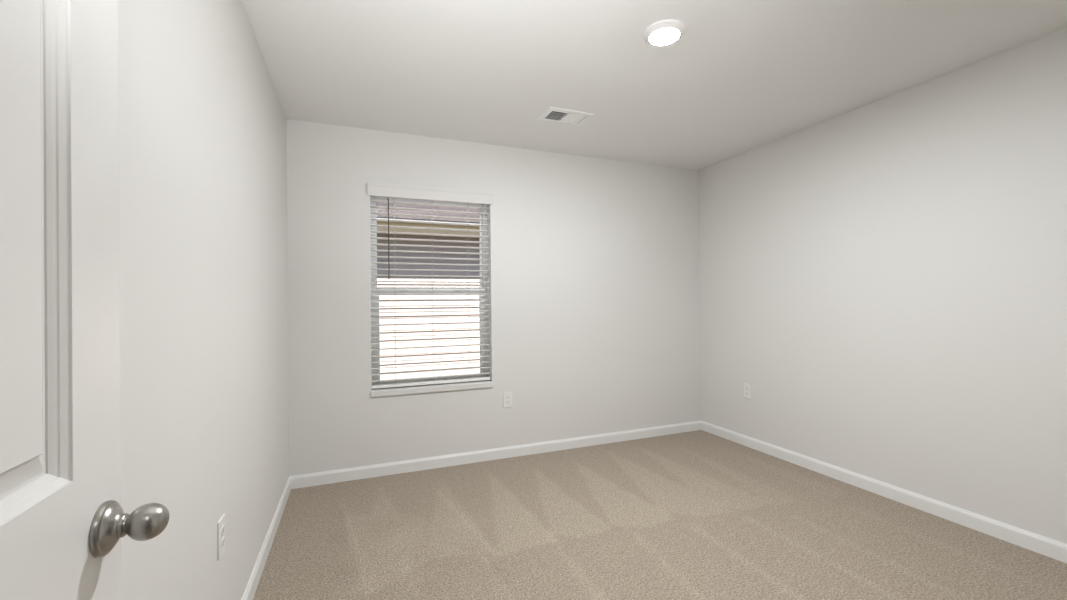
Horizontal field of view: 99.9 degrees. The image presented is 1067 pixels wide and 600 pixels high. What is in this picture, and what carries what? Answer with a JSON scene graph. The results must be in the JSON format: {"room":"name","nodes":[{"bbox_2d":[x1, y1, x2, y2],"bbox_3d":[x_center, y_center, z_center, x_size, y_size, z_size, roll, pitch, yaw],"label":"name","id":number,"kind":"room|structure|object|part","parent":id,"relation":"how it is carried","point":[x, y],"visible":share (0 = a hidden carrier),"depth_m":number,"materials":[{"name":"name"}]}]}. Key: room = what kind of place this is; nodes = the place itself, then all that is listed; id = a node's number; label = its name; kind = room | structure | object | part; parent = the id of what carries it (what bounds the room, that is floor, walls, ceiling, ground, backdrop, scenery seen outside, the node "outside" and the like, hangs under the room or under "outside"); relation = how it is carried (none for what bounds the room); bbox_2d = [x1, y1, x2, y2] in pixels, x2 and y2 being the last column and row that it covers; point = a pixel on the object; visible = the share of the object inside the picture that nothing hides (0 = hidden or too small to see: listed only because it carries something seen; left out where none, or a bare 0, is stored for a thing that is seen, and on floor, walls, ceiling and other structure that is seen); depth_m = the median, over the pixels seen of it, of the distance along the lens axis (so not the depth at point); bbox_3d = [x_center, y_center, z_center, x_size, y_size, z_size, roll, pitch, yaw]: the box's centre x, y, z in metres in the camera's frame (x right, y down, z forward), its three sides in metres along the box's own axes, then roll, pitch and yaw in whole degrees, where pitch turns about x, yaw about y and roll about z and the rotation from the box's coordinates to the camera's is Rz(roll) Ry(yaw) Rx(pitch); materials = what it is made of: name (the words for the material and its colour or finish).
{"room":"empty bedroom","nodes":[
{"label":"empty bedroom","id":0,"kind":"room"},
{"bbox_2d":[118,0,288,599],"bbox_3d":[-1.093,0.012,1.382,0.180,2.440,3.676,0,0,-22],"label":"wall","id":1,"kind":"structure","parent":0,"point":[203,142],"depth_m":1.29,"materials":[{"name":"beige paint"}]},
{"bbox_2d":[217,513,225,559],"bbox_3d":[-1.017,0.771,1.464,0.009,0.120,0.073,0,0,-22],"label":"electrical outlet","id":2,"kind":"object","parent":1,"relation":"attached to","point":[221,525],"visible":1,"depth_m":1.45,"materials":[{"name":"white plastic"}]},
{"bbox_2d":[221,525,224,534],"bbox_3d":[-1.015,0.752,1.465,0.004,0.025,0.034,0,0,-22],"label":"receptacle","id":3,"kind":"object","parent":2,"relation":"attached to","point":[222,526],"depth_m":1.46,"materials":[{"name":"white plastic"}]},
{"bbox_2d":[242,476,290,599],"bbox_3d":[-0.980,1.189,1.385,0.013,0.083,3.376,0,0,-22],"label":"baseboard","id":4,"kind":"structure","parent":1,"relation":"attached to","point":[250,590],"depth_m":2.14,"materials":[{"name":"white wood"}]},
{"bbox_2d":[286,119,700,475],"bbox_3d":[-0.060,0.011,3.673,3.429,2.440,0.180,0,0,-22],"label":"wall","id":5,"kind":"structure","parent":0,"point":[595,261],"depth_m":3.55,"materials":[{"name":"beige paint"}]},
{"bbox_2d":[370,197,492,396],"bbox_3d":[-0.766,-0.058,3.385,0.888,1.470,0.192,0,0,-22],"label":"window","id":6,"kind":"structure","parent":5,"relation":"in","point":[486,321],"depth_m":3.40,"materials":[{"name":"white plastic"}]},
{"bbox_3d":[-0.795,-0.405,3.457,0.824,0.715,0.026,0,0,-22],"label":"sash","id":7,"kind":"part","parent":6,"relation":"part of","materials":[{"name":"white plastic"}]},
{"bbox_3d":[-0.777,0.269,3.425,0.824,0.713,0.028,0,0,-22],"label":"sash","id":8,"kind":"part","parent":6,"relation":"part of","materials":[{"name":"white plastic"}]},
{"bbox_2d":[368,182,492,388],"bbox_3d":[-0.746,-0.099,3.335,0.907,1.450,0.116,0,0,-22],"label":"window blind","id":9,"kind":"object","parent":6,"relation":"attached to","point":[383,190],"visible":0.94,"depth_m":3.34,"materials":[{"name":"white plastic"}]},
{"bbox_3d":[-1.008,-0.071,3.263,0.002,1.380,0.055,0,0,-22],"label":"ladder cord","id":10,"kind":"part","parent":9,"relation":"part of","materials":[{"name":"white fabric"}]},
{"bbox_3d":[-0.749,0.617,3.360,0.869,0.020,0.052,0,0,-22],"label":"rail","id":11,"kind":"part","parent":9,"relation":"part of","materials":[{"name":"white plastic"}]},
{"bbox_3d":[-0.755,-0.073,3.363,0.002,1.380,0.055,0,0,-22],"label":"ladder cord","id":12,"kind":"part","parent":9,"relation":"part of","materials":[{"name":"white fabric"}]},
{"bbox_3d":[-0.502,-0.075,3.464,0.002,1.380,0.055,0,0,-22],"label":"ladder cord","id":13,"kind":"part","parent":9,"relation":"part of","materials":[{"name":"white fabric"}]},
{"bbox_3d":[-0.747,0.656,3.353,0.888,0.041,0.129,0,0,-22],"label":"sill","id":14,"kind":"part","parent":6,"relation":"part of","materials":[{"name":"white wood"}]},
{"bbox_2d":[290,421,700,488],"bbox_3d":[-0.013,1.189,3.578,3.429,0.083,0.013,0,0,-22],"label":"baseboard","id":15,"kind":"structure","parent":5,"relation":"attached to","point":[363,472],"depth_m":3.41,"materials":[{"name":"white wood"}]},
{"bbox_2d":[503,392,511,407],"bbox_3d":[-0.202,0.781,3.509,0.073,0.120,0.009,0,0,-22],"label":"electrical outlet","id":16,"kind":"object","parent":5,"relation":"attached to","point":[507,396],"visible":1,"depth_m":3.50,"materials":[{"name":"white plastic"}]},
{"bbox_2d":[242,0,1066,169],"bbox_3d":[0.571,-1.322,2.053,3.789,0.200,3.676,0,0,-22],"label":"ceiling","id":17,"kind":"structure","parent":0,"point":[742,76],"depth_m":2.30,"materials":[{"name":"paint"}]},
{"bbox_2d":[537,107,593,125],"bbox_3d":[0.210,-1.310,2.971,0.314,0.207,0.210,0,0,-22],"label":"ceiling vent","id":18,"kind":"object","parent":17,"relation":"in","point":[564,116],"visible":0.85,"depth_m":2.97,"materials":[{"name":"white metal"}]},
{"bbox_2d":[643,19,685,45],"bbox_3d":[0.597,-1.209,2.047,0.190,0.026,0.190,0,0,-22],"label":"recessed light","id":19,"kind":"object","parent":17,"relation":"in","point":[668,31],"visible":1,"depth_m":2.01,"materials":[{"name":"white plastic"}]},
{"bbox_2d":[253,430,1066,599],"bbox_3d":[0.628,1.217,1.964,3.429,0.001,3.486,0,0,-22],"label":"floor","id":20,"kind":"structure","parent":0,"point":[699,514],"depth_m":2.30,"materials":[{"name":"beige carpet"}]},
{"bbox_2d":[698,27,1066,543],"bbox_3d":[2.261,-0.016,2.714,0.180,2.440,3.676,0,0,-22],"label":"wall","id":21,"kind":"structure","parent":0,"point":[886,278],"depth_m":2.60,"materials":[{"name":"beige paint"}]},
{"bbox_2d":[744,383,750,398],"bbox_3d":[1.771,0.754,3.710,0.009,0.120,0.073,0,0,-22],"label":"electrical outlet","id":22,"kind":"object","parent":21,"relation":"attached to","point":[747,387],"visible":1,"depth_m":3.71,"materials":[{"name":"white plastic"}]},
{"bbox_2d":[701,421,1066,562],"bbox_3d":[2.194,1.163,2.645,0.013,0.083,3.376,0,0,-22],"label":"baseboard","id":23,"kind":"structure","parent":21,"relation":"attached to","point":[1054,549],"depth_m":2.60,"materials":[{"name":"white wood"}]},
{"bbox_3d":[1.240,-0.015,0.395,3.429,2.440,0.120,0,0,-22],"label":"wall","id":24,"kind":"structure","parent":0,"visible":0},
{"bbox_2d":[0,0,168,599],"bbox_3d":[-0.418,0.197,0.229,0.165,2.023,0.761,0,0,-22],"label":"door","id":25,"kind":"structure","parent":24,"relation":"in","point":[63,521],"depth_m":0.48,"materials":[{"name":"white wood"}]},
{"label":"outside","id":26,"kind":"structure","parent":0,"visible":0},
{"bbox_3d":[-3.240,1.874,12.496,32.000,0.250,18.354,0,0,-22],"label":"ground","id":27,"kind":"structure","parent":26,"visible":0},
{"bbox_2d":[377,202,479,379],"bbox_3d":[-2.410,-0.927,8.992,17.600,5.306,6.005,0,0,-22],"label":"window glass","id":28,"kind":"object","parent":27,"relation":"on","point":[411,332],"visible":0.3,"depth_m":6.56,"materials":[{"name":"beige"}]}
]}

